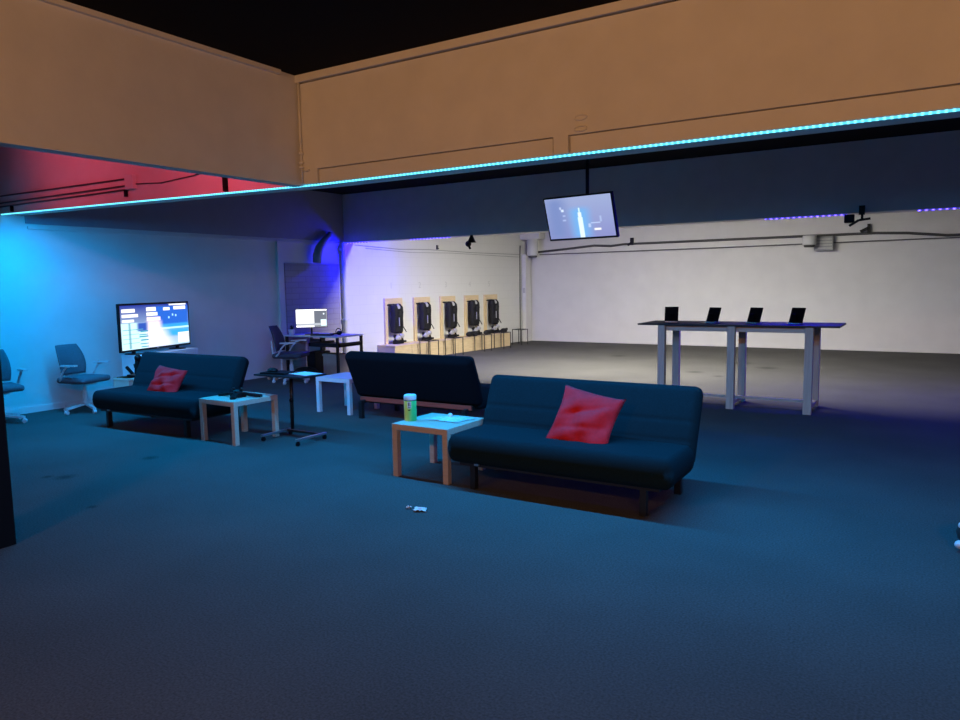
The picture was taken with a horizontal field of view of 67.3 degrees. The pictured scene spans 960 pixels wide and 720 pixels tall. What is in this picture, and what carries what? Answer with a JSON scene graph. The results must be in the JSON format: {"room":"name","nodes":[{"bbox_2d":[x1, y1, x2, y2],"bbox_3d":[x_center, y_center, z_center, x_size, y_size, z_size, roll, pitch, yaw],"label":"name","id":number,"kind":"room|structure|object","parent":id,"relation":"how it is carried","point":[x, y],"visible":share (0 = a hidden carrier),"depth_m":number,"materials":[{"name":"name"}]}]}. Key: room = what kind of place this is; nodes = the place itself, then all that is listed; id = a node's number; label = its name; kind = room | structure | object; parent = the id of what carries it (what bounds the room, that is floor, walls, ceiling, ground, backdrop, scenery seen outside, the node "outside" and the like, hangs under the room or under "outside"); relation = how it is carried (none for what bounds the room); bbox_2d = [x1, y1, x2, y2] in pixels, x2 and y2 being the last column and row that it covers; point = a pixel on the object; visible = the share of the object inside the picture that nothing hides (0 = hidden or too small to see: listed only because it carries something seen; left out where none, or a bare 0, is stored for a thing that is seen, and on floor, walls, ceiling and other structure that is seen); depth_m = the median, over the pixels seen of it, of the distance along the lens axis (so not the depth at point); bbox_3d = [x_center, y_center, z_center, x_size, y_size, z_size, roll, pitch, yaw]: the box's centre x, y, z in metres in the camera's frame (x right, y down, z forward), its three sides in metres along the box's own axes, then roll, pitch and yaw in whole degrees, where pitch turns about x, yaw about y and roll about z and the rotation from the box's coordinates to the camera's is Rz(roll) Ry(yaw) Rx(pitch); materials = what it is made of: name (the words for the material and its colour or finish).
{"room":"gaming lounge","nodes":[
{"label":"gaming lounge","id":0,"kind":"room"},
{"bbox_2d":[0,362,15,548],"bbox_3d":[-3.146,-0.052,4.411,0.260,2.475,0.260,3,7,32],"label":"trim","id":1,"kind":"structure","parent":0,"point":[7,524],"depth_m":4.51,"materials":[{"name":"black paint"}]},
{"bbox_2d":[0,0,303,186],"bbox_3d":[-4.150,-1.514,2.226,0.120,0.925,9.700,3,7,32],"label":"wall","id":2,"kind":"structure","parent":0,"point":[72,83],"depth_m":4.97,"materials":[{"name":"paint"}]},
{"bbox_2d":[0,209,343,409],"bbox_3d":[-7.070,-0.806,7.733,0.200,3.400,16.200,3,7,32],"label":"wall","id":3,"kind":"structure","parent":0,"point":[57,287],"depth_m":10.40,"materials":[{"name":"paint"}]},
{"bbox_2d":[0,178,123,196],"bbox_3d":[-4.889,-1.990,8.355,2.740,0.038,0.018,3,7,32],"label":"conduit","id":4,"kind":"object","parent":3,"relation":"attached to","point":[122,178],"visible":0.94,"depth_m":8.27,"materials":[{"name":"grey"}]},
{"bbox_2d":[0,185,124,203],"bbox_3d":[-4.888,-1.912,8.363,2.740,0.023,0.018,3,7,32],"label":"conduit","id":5,"kind":"object","parent":3,"relation":"attached to","point":[122,185],"visible":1,"depth_m":8.28,"materials":[{"name":"grey"}]},
{"bbox_2d":[0,189,125,207],"bbox_3d":[-4.887,-1.869,8.368,2.740,0.018,0.018,3,7,32],"label":"conduit","id":6,"kind":"object","parent":3,"relation":"attached to","point":[121,189],"visible":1,"depth_m":8.29,"materials":[{"name":"grey"}]},
{"bbox_2d":[124,174,136,189],"bbox_3d":[-3.687,-1.879,7.605,0.140,0.150,0.050,3,7,32],"label":"junction box","id":7,"kind":"object","parent":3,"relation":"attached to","point":[130,179],"visible":1,"depth_m":7.58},
{"bbox_2d":[5,374,263,413],"bbox_3d":[-7.368,0.927,7.185,0.012,0.080,14.220,3,7,32],"label":"baseboard","id":8,"kind":"structure","parent":3,"relation":"attached to","point":[46,407],"depth_m":9.71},
{"bbox_2d":[136,174,198,183],"bbox_3d":[-2.692,-1.834,7.010,2.180,0.115,0.012,3,7,32],"label":"cable","id":9,"kind":"object","parent":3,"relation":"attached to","point":[194,174],"visible":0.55,"depth_m":7.29,"materials":[{"name":"grey plastic"}]},
{"bbox_2d":[24,190,343,241],"bbox_3d":[-4.322,-2.530,11.847,0.020,0.930,6.020,3,7,32],"label":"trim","id":10,"kind":"structure","parent":3,"relation":"attached to","point":[302,214],"depth_m":12.13,"materials":[{"name":"paint"}]},
{"bbox_2d":[27,226,340,244],"bbox_3d":[-4.304,-2.016,11.907,0.030,0.035,6.000,3,7,32],"label":"trim","id":11,"kind":"structure","parent":3,"relation":"attached to","point":[28,227],"depth_m":11.00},
{"bbox_2d":[222,177,227,191],"bbox_3d":[-2.425,-1.848,6.836,0.045,0.490,0.030,3,7,32],"label":"rod","id":12,"kind":"object","parent":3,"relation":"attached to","point":[224,180],"visible":0.36,"depth_m":6.84,"materials":[{"name":"black paint"}]},
{"bbox_2d":[275,241,286,370],"bbox_3d":[-3.603,-0.941,13.111,0.050,2.420,0.120,3,7,32],"label":"trim","id":13,"kind":"structure","parent":3,"relation":"attached to","point":[279,248],"depth_m":13.06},
{"bbox_2d":[297,83,309,183],"bbox_3d":[-1.528,-1.963,6.223,0.108,0.870,0.044,3,7,32],"label":"pipe","id":14,"kind":"object","parent":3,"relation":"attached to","point":[301,162],"visible":1,"depth_m":6.24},
{"bbox_2d":[284,263,341,370],"bbox_3d":[-3.175,-0.829,13.840,0.025,2.030,1.420,3,7,32],"label":"wall panel","id":15,"kind":"object","parent":3,"relation":"attached to","point":[307,285],"depth_m":13.71,"materials":[{"name":"paint"}]},
{"bbox_2d":[313,232,332,262],"bbox_3d":[-2.997,-2.158,13.802,0.168,0.618,0.562,2,7,28],"label":"duct elbow","id":16,"kind":"object","parent":3,"relation":"attached to","point":[317,255],"visible":1,"depth_m":13.64,"materials":[{"name":"grey"}]},
{"bbox_2d":[339,242,349,352],"bbox_3d":[-2.712,-1.118,14.477,0.120,2.455,0.120,3,7,32],"label":"pipe","id":17,"kind":"object","parent":3,"relation":"attached to","point":[342,248],"visible":0.8,"depth_m":14.42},
{"bbox_2d":[0,84,959,214],"bbox_3d":[0.820,-1.894,4.997,16.000,0.915,0.280,3,7,32],"label":"trim","id":18,"kind":"structure","parent":3,"relation":"attached to","point":[21,170],"depth_m":7.56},
{"bbox_2d":[1,107,959,214],"bbox_3d":[0.121,-1.491,5.307,14.480,0.105,0.016,3,7,32],"label":"light strip","id":19,"kind":"object","parent":3,"relation":"attached to","point":[958,108],"visible":1,"depth_m":4.95,"materials":[{"name":"white paint"}]},
{"bbox_2d":[574,125,586,131],"bbox_3d":[0.683,-1.575,4.906,0.100,0.044,0.012,3,7,32],"label":"ring","id":20,"kind":"object","parent":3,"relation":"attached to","point":[578,125],"visible":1,"depth_m":4.90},
{"bbox_2d":[574,114,586,120],"bbox_3d":[0.682,-1.650,4.898,0.100,0.044,0.012,3,7,32],"label":"ring","id":21,"kind":"object","parent":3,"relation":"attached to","point":[575,116],"visible":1,"depth_m":4.90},
{"bbox_2d":[299,0,959,184],"bbox_3d":[2.992,-1.734,3.479,10.700,0.845,0.035,3,7,32],"label":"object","id":22,"kind":"structure","parent":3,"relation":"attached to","point":[682,60],"depth_m":4.65,"materials":[{"name":"wood"}]},
{"bbox_2d":[345,234,526,351],"bbox_3d":[-0.821,-1.925,17.311,0.300,3.400,6.777,4,8,37],"label":"wall","id":23,"kind":"structure","parent":0,"point":[371,273],"depth_m":16.68,"materials":[{"name":"paint"}]},
{"bbox_2d":[383,298,402,343],"bbox_3d":[-1.876,-0.852,15.682,0.062,0.985,0.550,4,8,37],"label":"wall rack","id":24,"kind":"object","parent":23,"relation":"attached to","point":[386,301],"visible":0.71,"depth_m":15.50,"materials":[{"name":"brown wood"}]},
{"bbox_2d":[390,304,406,332],"bbox_3d":[-1.773,-0.893,15.618,0.159,0.644,0.370,4,8,37],"label":"vest","id":25,"kind":"object","parent":24,"relation":"hanging from","point":[396,311],"visible":1,"depth_m":15.52,"materials":[{"name":"fabric"}]},
{"bbox_2d":[412,297,430,340],"bbox_3d":[-1.319,-0.940,16.422,0.062,0.985,0.550,4,8,37],"label":"wall rack","id":26,"kind":"object","parent":23,"relation":"attached to","point":[415,300],"visible":0.63,"depth_m":16.24,"materials":[{"name":"beige wood"}]},
{"bbox_2d":[419,302,433,329],"bbox_3d":[-1.217,-0.991,16.357,0.159,0.644,0.370,4,8,37],"label":"vest","id":27,"kind":"object","parent":26,"relation":"hanging from","point":[424,308],"visible":1,"depth_m":16.26,"materials":[{"name":"fabric"}]},
{"bbox_2d":[357,245,518,254],"bbox_3d":[-0.747,-2.596,17.081,0.014,0.072,6.024,4,8,37],"label":"cable","id":28,"kind":"object","parent":23,"relation":"attached to","point":[357,245],"visible":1,"depth_m":16.36,"materials":[{"name":"grey metal"}]},
{"bbox_2d":[365,248,510,256],"bbox_3d":[-0.656,-2.546,17.208,0.010,0.078,5.723,4,8,37],"label":"cable","id":29,"kind":"object","parent":23,"relation":"attached to","point":[365,248],"visible":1,"depth_m":16.26,"materials":[{"name":"grey metal"}]},
{"bbox_2d":[439,296,454,337],"bbox_3d":[-0.762,-1.028,17.162,0.062,0.985,0.550,4,8,37],"label":"wall rack","id":30,"kind":"object","parent":23,"relation":"attached to","point":[441,298],"visible":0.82,"depth_m":16.98,"materials":[{"name":"beige wood"}]},
{"bbox_2d":[445,301,459,327],"bbox_3d":[-0.648,-1.070,17.113,0.159,0.644,0.370,4,8,37],"label":"vest","id":31,"kind":"object","parent":30,"relation":"hanging from","point":[451,307],"visible":1,"depth_m":17.01,"materials":[{"name":"fabric"}]},
{"bbox_2d":[464,295,478,335],"bbox_3d":[-0.205,-1.115,17.901,0.062,0.985,0.550,4,8,37],"label":"wall rack","id":32,"kind":"object","parent":23,"relation":"attached to","point":[466,297],"visible":0.63,"depth_m":17.72,"materials":[{"name":"beige wood"}]},
{"bbox_2d":[469,300,481,325],"bbox_3d":[-0.115,-1.164,17.820,0.159,0.644,0.370,4,8,37],"label":"vest","id":33,"kind":"object","parent":32,"relation":"hanging from","point":[474,305],"visible":1,"depth_m":17.73,"materials":[{"name":"fabric"}]},
{"bbox_2d":[483,294,496,330],"bbox_3d":[0.280,-1.192,18.546,0.062,0.985,0.550,4,8,37],"label":"wall rack","id":34,"kind":"object","parent":23,"relation":"attached to","point":[489,296],"visible":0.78,"depth_m":18.36,"materials":[{"name":"beige wood"}]},
{"bbox_2d":[488,299,500,323],"bbox_3d":[0.382,-1.232,18.481,0.159,0.644,0.370,4,8,37],"label":"vest","id":35,"kind":"object","parent":34,"relation":"hanging from","point":[493,305],"visible":1,"depth_m":18.38,"materials":[{"name":"fabric"}]},
{"bbox_2d":[519,246,520,341],"bbox_3d":[1.098,-1.800,19.624,0.023,2.601,0.054,3,7,32],"label":"cable","id":36,"kind":"object","parent":23,"relation":"attached to","point":[520,246],"visible":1,"depth_m":19.64,"materials":[{"name":"grey plastic"}]},
{"bbox_2d":[522,254,530,340],"bbox_3d":[1.277,-1.697,19.762,0.120,2.360,0.300,3,7,32],"label":"trim","id":37,"kind":"structure","parent":23,"relation":"attached to","point":[526,261],"depth_m":19.69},
{"bbox_2d":[520,233,544,239],"bbox_3d":[1.410,-3.337,19.465,0.580,0.160,0.340,3,7,32],"label":"trim","id":38,"kind":"structure","parent":23,"relation":"attached to","point":[525,236],"depth_m":19.32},
{"bbox_2d":[527,239,537,257],"bbox_3d":[1.413,-3.002,19.384,0.300,0.490,0.300,3,7,32],"label":"pipe fitting","id":39,"kind":"object","parent":23,"relation":"hanging from","point":[532,244],"visible":1,"depth_m":19.26,"materials":[{"name":"grey"}]},
{"bbox_2d":[342,130,959,242],"bbox_3d":[4.130,-2.499,10.323,16.000,0.945,0.280,3,7,32],"label":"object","id":40,"kind":"structure","parent":23,"relation":"attached to","point":[909,173],"depth_m":10.66,"materials":[{"name":"paint"}]},
{"bbox_2d":[465,235,475,248],"bbox_3d":[-0.166,-2.095,12.827,0.210,0.247,0.166,3,7,32],"label":"spotlight","id":41,"kind":"object","parent":40,"relation":"attached to","point":[471,238],"visible":1,"depth_m":12.79,"materials":[{"name":"black plastic"}]},
{"bbox_2d":[765,214,846,219],"bbox_3d":[4.503,-1.984,9.997,1.040,0.016,0.016,3,7,32],"label":"light strip","id":42,"kind":"object","parent":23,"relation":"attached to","point":[835,214],"visible":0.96,"depth_m":9.99,"materials":[{"name":"white paint"}]},
{"bbox_2d":[844,205,870,226],"bbox_3d":[5.030,-1.916,9.606,0.312,0.273,0.100,3,7,32],"label":"bracket","id":43,"kind":"object","parent":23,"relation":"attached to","point":[850,218],"visible":1,"depth_m":9.60,"materials":[{"name":"black metal"}]},
{"bbox_2d":[917,207,959,210],"bbox_3d":[6.809,-1.871,8.577,2.760,0.016,0.016,3,7,32],"label":"light strip","id":44,"kind":"object","parent":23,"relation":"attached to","point":[957,207],"visible":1,"depth_m":9.16,"materials":[{"name":"white paint"}]},
{"bbox_2d":[0,340,959,719],"bbox_3d":[1.676,0.980,6.615,16.400,0.200,23.150,3,7,32],"label":"floor","id":45,"kind":"structure","parent":0,"point":[803,567],"depth_m":4.09,"materials":[{"name":"carpet"}]},
{"bbox_2d":[0,349,27,422],"bbox_3d":[-5.854,0.335,8.726,0.610,0.884,0.596,4,8,42],"label":"office chair","id":46,"kind":"object","parent":45,"relation":"on","point":[8,387],"visible":0.88,"depth_m":8.91,"materials":[{"name":"fabric"}]},
{"bbox_2d":[55,344,109,414],"bbox_3d":[-5.245,0.241,9.511,0.610,0.884,0.596,1,6,18],"label":"office chair","id":47,"kind":"object","parent":45,"relation":"on","point":[71,360],"visible":0.99,"depth_m":9.51,"materials":[{"name":"fabric"}]},
{"bbox_2d":[113,376,133,387],"bbox_3d":[-4.556,0.444,9.499,0.340,0.460,0.350,3,7,32],"label":"storage box","id":48,"kind":"object","parent":45,"relation":"on","point":[121,381],"visible":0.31,"depth_m":9.33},
{"bbox_2d":[125,354,140,377],"bbox_3d":[-4.524,0.069,9.447,0.333,0.295,0.160,3,7,32],"label":"wheel","id":49,"kind":"object","parent":48,"relation":"on","point":[137,357],"visible":0.67,"depth_m":9.38,"materials":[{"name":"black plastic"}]},
{"bbox_2d":[122,348,197,375],"bbox_3d":[-4.609,0.218,10.496,0.395,0.700,1.140,1,6,15],"label":"table","id":50,"kind":"object","parent":45,"relation":"on","point":[127,360],"visible":0.17,"depth_m":9.99,"materials":[{"name":"white paint"}]},
{"bbox_2d":[116,301,190,354],"bbox_3d":[-4.671,-0.473,10.364,0.220,0.705,1.440,1,6,15],"label":"tv","id":51,"kind":"object","parent":50,"relation":"on","point":[140,326],"visible":0.99,"depth_m":10.26,"materials":[{"name":"black plastic"}]},
{"bbox_2d":[92,352,248,437],"bbox_3d":[-3.597,0.367,8.378,1.800,0.818,0.830,3,7,30],"label":"sofa","id":52,"kind":"object","parent":45,"relation":"on","point":[207,375],"visible":0.77,"depth_m":8.21,"materials":[{"name":"fabric"}]},
{"bbox_2d":[147,365,187,391],"bbox_3d":[-3.626,0.244,8.349,0.485,0.340,0.220,2,7,26],"label":"pillow","id":53,"kind":"object","parent":52,"relation":"on","point":[166,379],"visible":0.89,"depth_m":8.29,"materials":[{"name":"red fabric"}]},
{"bbox_2d":[199,391,278,445],"bbox_3d":[-2.557,0.610,7.672,0.566,0.450,0.566,3,7,34],"label":"side table","id":54,"kind":"object","parent":45,"relation":"on","point":[242,402],"visible":0.87,"depth_m":7.57,"materials":[{"name":"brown wood"}]},
{"bbox_2d":[218,387,262,399],"bbox_3d":[-2.539,0.335,7.637,0.336,0.107,0.442,-6,8,-39],"label":"gadget","id":55,"kind":"object","parent":54,"relation":"on","point":[237,393],"visible":1,"depth_m":7.58,"materials":[{"name":"black plastic"}]},
{"bbox_2d":[269,325,309,384],"bbox_3d":[-3.182,-0.097,12.065,0.656,0.950,0.641,-1,6,4],"label":"office chair","id":56,"kind":"object","parent":45,"relation":"on","point":[278,341],"visible":0.98,"depth_m":12.02,"materials":[{"name":"fabric"}]},
{"bbox_2d":[254,370,326,445],"bbox_3d":[-2.018,0.491,7.605,0.737,0.683,0.502,3,7,32],"label":"rolling cart","id":57,"kind":"object","parent":45,"relation":"on","point":[291,377],"visible":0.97,"depth_m":7.59,"materials":[{"name":"grey metal"}]},
{"bbox_2d":[260,368,294,374],"bbox_3d":[-2.156,0.113,7.672,0.300,0.060,0.200,1,6,20],"label":"controller","id":58,"kind":"object","parent":57,"relation":"on","point":[272,371],"visible":1,"depth_m":7.62,"materials":[{"name":"black plastic"}]},
{"bbox_2d":[254,370,326,379],"bbox_3d":[-2.011,0.175,7.636,0.690,0.060,0.380,3,7,32],"label":"tray","id":59,"kind":"object","parent":57,"relation":"on","point":[291,376],"depth_m":7.49,"materials":[{"name":"grey plastic"}]},
{"bbox_2d":[289,372,321,375],"bbox_3d":[-1.840,0.144,7.597,0.300,0.004,0.210,4,8,40],"label":"paper sheet","id":60,"kind":"object","parent":57,"relation":"on","point":[297,373],"visible":1,"depth_m":7.58,"materials":[{"name":"white"}]},
{"bbox_2d":[295,367,318,372],"bbox_3d":[-3.094,0.204,12.856,0.499,0.176,0.304,3,7,32],"label":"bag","id":61,"kind":"object","parent":45,"relation":"on","point":[301,369],"visible":0.58,"depth_m":12.73,"materials":[{"name":"fabric"}]},
{"bbox_2d":[309,338,319,350],"bbox_3d":[-3.067,-0.092,13.563,0.320,0.620,0.040,3,7,32],"label":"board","id":62,"kind":"object","parent":45,"relation":"on","point":[310,339],"visible":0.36,"depth_m":13.55,"materials":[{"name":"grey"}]},
{"bbox_2d":[307,350,329,372],"bbox_3d":[-2.947,0.045,13.196,0.200,0.420,0.400,3,7,32],"label":"case","id":63,"kind":"object","parent":45,"relation":"on","point":[315,358],"visible":0.52,"depth_m":13.05,"materials":[{"name":"black plastic"}]},
{"bbox_2d":[284,332,363,372],"bbox_3d":[-2.837,-0.103,13.134,1.300,0.725,0.700,3,7,32],"label":"desk","id":64,"kind":"object","parent":45,"relation":"on","point":[322,343],"visible":0.63,"depth_m":12.85,"materials":[{"name":"white paint"}]},
{"bbox_2d":[288,325,294,334],"bbox_3d":[-3.422,-0.544,13.104,0.120,0.177,0.120,3,7,32],"label":"plant pot","id":65,"kind":"object","parent":64,"relation":"on","point":[291,330],"visible":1,"depth_m":13.07,"materials":[{"name":"white paint"}]},
{"bbox_2d":[295,309,327,334],"bbox_3d":[-3.071,-0.700,13.153,0.560,0.465,0.170,-2,6,-13],"label":"monitor","id":66,"kind":"object","parent":64,"relation":"on","point":[305,318],"visible":0.98,"depth_m":13.12,"materials":[{"name":"black plastic"}]},
{"bbox_2d":[310,334,333,335],"bbox_3d":[-2.805,-0.450,12.814,0.400,0.030,0.130,1,6,20],"label":"keyboard","id":67,"kind":"object","parent":64,"relation":"on","point":[311,334],"visible":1,"depth_m":12.76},
{"bbox_2d":[309,340,360,347],"bbox_3d":[-2.598,-0.293,12.963,0.710,0.070,0.620,3,7,32],"label":"shelf","id":68,"kind":"object","parent":64,"relation":"attached to","point":[330,343],"depth_m":12.76,"materials":[{"name":"grey metal"}]},
{"bbox_2d":[322,353,348,375],"bbox_3d":[-2.572,0.083,12.873,0.400,0.400,0.260,3,7,32],"label":"storage box","id":69,"kind":"object","parent":45,"relation":"on","point":[329,359],"visible":0.64,"depth_m":12.78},
{"bbox_2d":[316,372,379,414],"bbox_3d":[-1.701,0.424,9.295,0.566,0.450,0.566,3,7,32],"label":"side table","id":70,"kind":"object","parent":45,"relation":"on","point":[345,377],"visible":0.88,"depth_m":9.16,"materials":[{"name":"white paint"}]},
{"bbox_2d":[345,351,490,418],"bbox_3d":[-0.658,0.300,8.555,1.800,0.818,0.830,3,7,32],"label":"sofa","id":71,"kind":"object","parent":45,"relation":"on","point":[446,382],"visible":0.92,"depth_m":8.20,"materials":[{"name":"fabric"}]},
{"bbox_2d":[413,506,426,511],"bbox_3d":[-0.426,1.059,5.121,0.098,0.023,0.071,-1,6,3],"label":"paper scrap","id":72,"kind":"object","parent":45,"relation":"on","point":[416,508],"visible":1,"depth_m":5.12,"materials":[{"name":"white"}]},
{"bbox_2d":[419,339,438,354],"bbox_3d":[-1.098,-0.233,15.623,0.300,0.400,0.300,4,8,37],"label":"stool","id":73,"kind":"object","parent":45,"relation":"on","point":[427,339],"visible":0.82,"depth_m":15.63,"materials":[{"name":"grey metal"}]},
{"bbox_2d":[392,413,485,484],"bbox_3d":[-0.343,0.737,6.133,0.566,0.450,0.566,3,7,33],"label":"side table","id":74,"kind":"object","parent":45,"relation":"on","point":[434,428],"visible":0.77,"depth_m":6.00,"materials":[{"name":"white wood"}]},
{"bbox_2d":[404,394,416,420],"bbox_3d":[-0.593,0.402,6.130,0.108,0.226,0.108,3,7,32],"label":"wipes canister","id":75,"kind":"object","parent":74,"relation":"on","point":[410,408],"visible":1,"depth_m":6.09,"materials":[{"name":"green"}]},
{"bbox_2d":[426,413,473,422],"bbox_3d":[-0.254,0.476,6.153,0.396,0.051,0.261,3,7,32],"label":"plastic wrapper","id":76,"kind":"object","parent":74,"relation":"on","point":[449,418],"visible":1,"depth_m":6.13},
{"bbox_2d":[377,333,509,354],"bbox_3d":[-0.700,-0.342,16.919,0.520,0.330,4.260,4,8,37],"label":"storage bench","id":77,"kind":"object","parent":45,"relation":"on","point":[412,347],"visible":0.77,"depth_m":16.55,"materials":[{"name":"brown wood"}]},
{"bbox_2d":[393,331,406,343],"bbox_3d":[-1.733,-0.485,15.622,0.119,0.264,0.374,4,8,37],"label":"blaster","id":78,"kind":"object","parent":77,"relation":"on","point":[401,335],"visible":1,"depth_m":15.54,"materials":[{"name":"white plastic"}]},
{"bbox_2d":[421,329,433,340],"bbox_3d":[-1.182,-0.572,16.353,0.119,0.264,0.374,4,8,37],"label":"blaster","id":79,"kind":"object","parent":77,"relation":"on","point":[425,335],"visible":0.91,"depth_m":16.26,"materials":[{"name":"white plastic"}]},
{"bbox_2d":[447,327,458,337],"bbox_3d":[-0.625,-0.660,17.093,0.119,0.264,0.374,4,8,37],"label":"blaster","id":80,"kind":"object","parent":77,"relation":"on","point":[450,332],"visible":0.97,"depth_m":17.01,"materials":[{"name":"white plastic"}]},
{"bbox_2d":[472,324,481,333],"bbox_3d":[-0.068,-0.748,17.833,0.119,0.264,0.374,4,8,37],"label":"blaster","id":81,"kind":"object","parent":77,"relation":"on","point":[478,328],"visible":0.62,"depth_m":17.80,"materials":[{"name":"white plastic"}]},
{"bbox_2d":[491,323,499,332],"bbox_3d":[0.417,-0.824,18.477,0.119,0.264,0.374,4,8,37],"label":"blaster","id":82,"kind":"object","parent":77,"relation":"on","point":[494,328],"visible":0.89,"depth_m":18.39,"materials":[{"name":"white plastic"}]},
{"bbox_2d":[445,337,463,355],"bbox_3d":[-0.583,-0.314,16.307,0.300,0.400,0.300,4,8,37],"label":"stool","id":83,"kind":"object","parent":45,"relation":"on","point":[453,338],"visible":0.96,"depth_m":16.28,"materials":[{"name":"grey metal"}]},
{"bbox_2d":[474,334,491,351],"bbox_3d":[0.075,-0.417,17.182,0.300,0.400,0.300,4,8,37],"label":"stool","id":84,"kind":"object","parent":45,"relation":"on","point":[474,334],"visible":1,"depth_m":17.14,"materials":[{"name":"grey metal"}]},
{"bbox_2d":[494,331,510,347],"bbox_3d":[0.554,-0.493,17.818,0.300,0.400,0.300,4,8,37],"label":"stool","id":85,"kind":"object","parent":45,"relation":"on","point":[500,331],"visible":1,"depth_m":17.78,"materials":[{"name":"grey metal"}]},
{"bbox_2d":[512,329,527,344],"bbox_3d":[1.048,-0.610,18.840,0.300,0.400,0.300,4,8,37],"label":"stool","id":86,"kind":"object","parent":45,"relation":"on","point":[512,329],"visible":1,"depth_m":18.81,"materials":[{"name":"grey metal"}]},
{"bbox_2d":[448,375,702,516],"bbox_3d":[0.706,0.599,5.535,1.800,0.818,0.830,3,7,32],"label":"sofa","id":87,"kind":"object","parent":45,"relation":"on","point":[652,444],"visible":0.91,"depth_m":5.36,"materials":[{"name":"fabric"}]},
{"bbox_2d":[546,384,625,443],"bbox_3d":[0.785,0.445,5.393,0.566,0.485,0.243,3,7,31],"label":"pillow","id":88,"kind":"object","parent":87,"relation":"on","point":[582,416],"visible":0.94,"depth_m":5.34,"materials":[{"name":"red fabric"}]},
{"bbox_2d":[638,320,845,414],"bbox_3d":[3.284,0.052,9.199,2.390,1.047,0.750,3,7,32],"label":"bar table","id":89,"kind":"object","parent":45,"relation":"on","point":[812,330],"visible":0.88,"depth_m":8.96,"materials":[{"name":"grey wood"}]},
{"bbox_2d":[665,307,678,321],"bbox_3d":[2.548,-0.607,9.598,0.176,0.203,0.120,1,7,22],"label":"tablet","id":90,"kind":"object","parent":89,"relation":"on","point":[671,313],"visible":0.99,"depth_m":9.59,"materials":[{"name":"black"}]},
{"bbox_2d":[705,307,720,322],"bbox_3d":[3.007,-0.581,9.320,0.130,0.195,0.176,-5,7,-36],"label":"tablet","id":91,"kind":"object","parent":89,"relation":"on","point":[714,312],"visible":1,"depth_m":9.30,"materials":[{"name":"black"}]},
{"bbox_2d":[746,307,762,323],"bbox_3d":[3.441,-0.559,9.052,0.130,0.195,0.176,-5,7,-36],"label":"tablet","id":92,"kind":"object","parent":89,"relation":"on","point":[755,314],"visible":1,"depth_m":9.04,"materials":[{"name":"black"}]},
{"bbox_2d":[787,308,805,323],"bbox_3d":[3.858,-0.539,8.796,0.130,0.195,0.176,-5,7,-36],"label":"tablet","id":93,"kind":"object","parent":89,"relation":"on","point":[797,314],"visible":0.98,"depth_m":8.78,"materials":[{"name":"black"}]},
{"bbox_2d":[954,523,959,548],"bbox_3d":[2.928,1.010,4.154,0.327,0.230,0.288,3,7,32],"label":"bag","id":94,"kind":"object","parent":45,"relation":"on","point":[957,543],"visible":1,"depth_m":4.19,"materials":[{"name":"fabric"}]},
{"bbox_2d":[64,0,959,194],"bbox_3d":[1.617,-2.599,6.235,16.400,0.200,23.150,3,7,32],"label":"ceiling","id":95,"kind":"structure","parent":0,"point":[293,37],"depth_m":5.10,"materials":[{"name":"black"}]},
{"bbox_2d":[39,0,280,74],"bbox_3d":[-4.157,-1.940,2.033,0.035,0.035,9.450,3,7,32],"label":"trim","id":96,"kind":"structure","parent":95,"relation":"attached to","point":[60,3],"depth_m":5.05,"materials":[{"name":"wood"}]},
{"bbox_2d":[295,0,679,83],"bbox_3d":[2.976,-2.192,3.417,10.700,0.060,0.065,3,7,32],"label":"trim","id":97,"kind":"structure","parent":95,"relation":"attached to","point":[622,6],"depth_m":5.19,"materials":[{"name":"wood"}]},
{"bbox_2d":[543,159,619,240],"bbox_3d":[1.216,-2.113,8.733,0.970,1.282,0.200,4,8,40],"label":"tv","id":98,"kind":"object","parent":95,"relation":"hanging from","point":[588,215],"visible":0.94,"depth_m":8.73,"materials":[{"name":"black plastic"}]},
{"bbox_2d":[531,238,959,350],"bbox_3d":[7.676,-1.938,16.123,16.400,3.400,0.200,3,7,32],"label":"wall","id":99,"kind":"structure","parent":0,"point":[897,294],"depth_m":16.69,"materials":[{"name":"paint"}]},
{"bbox_2d":[532,338,959,353],"bbox_3d":[7.953,-0.253,16.021,15.280,0.060,0.012,3,7,32],"label":"baseboard","id":100,"kind":"structure","parent":99,"relation":"attached to","point":[533,339],"depth_m":16.75,"materials":[{"name":"paint"}]},
{"bbox_2d":[538,209,959,253],"bbox_3d":[7.843,-3.086,15.732,15.400,1.040,0.060,3,7,32],"label":"trim","id":101,"kind":"structure","parent":99,"relation":"attached to","point":[947,221],"depth_m":16.49,"materials":[{"name":"paint"}]},
{"bbox_2d":[538,232,959,252],"bbox_3d":[7.860,-2.671,15.698,15.102,0.176,0.056,3,7,32],"label":"conduit","id":102,"kind":"object","parent":99,"relation":"attached to","point":[858,233],"visible":0.93,"depth_m":16.61,"materials":[{"name":"grey"}]},
{"bbox_2d":[860,224,870,232],"bbox_3d":[8.243,-2.810,15.432,0.203,0.200,0.060,3,7,32],"label":"clip","id":103,"kind":"object","parent":102,"relation":"attached to","point":[868,228],"visible":1,"depth_m":15.38,"materials":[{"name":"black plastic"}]},
{"bbox_2d":[539,237,959,254],"bbox_3d":[7.956,-2.564,15.669,14.900,0.051,0.024,3,7,32],"label":"cable","id":104,"kind":"object","parent":99,"relation":"attached to","point":[941,237],"visible":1,"depth_m":16.74,"materials":[{"name":"grey plastic"}]},
{"bbox_2d":[802,235,816,246],"bbox_3d":[7.197,-2.590,15.753,0.280,0.250,0.280,3,7,32],"label":"drum","id":105,"kind":"object","parent":99,"relation":"attached to","point":[808,240],"visible":1,"depth_m":15.64,"materials":[{"name":"grey"}]},
{"bbox_2d":[814,236,833,250],"bbox_3d":[7.555,-2.560,15.839,0.380,0.300,0.165,3,7,32],"label":"vent box","id":106,"kind":"object","parent":99,"relation":"attached to","point":[824,242],"visible":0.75,"depth_m":15.77,"materials":[{"name":"grey"}]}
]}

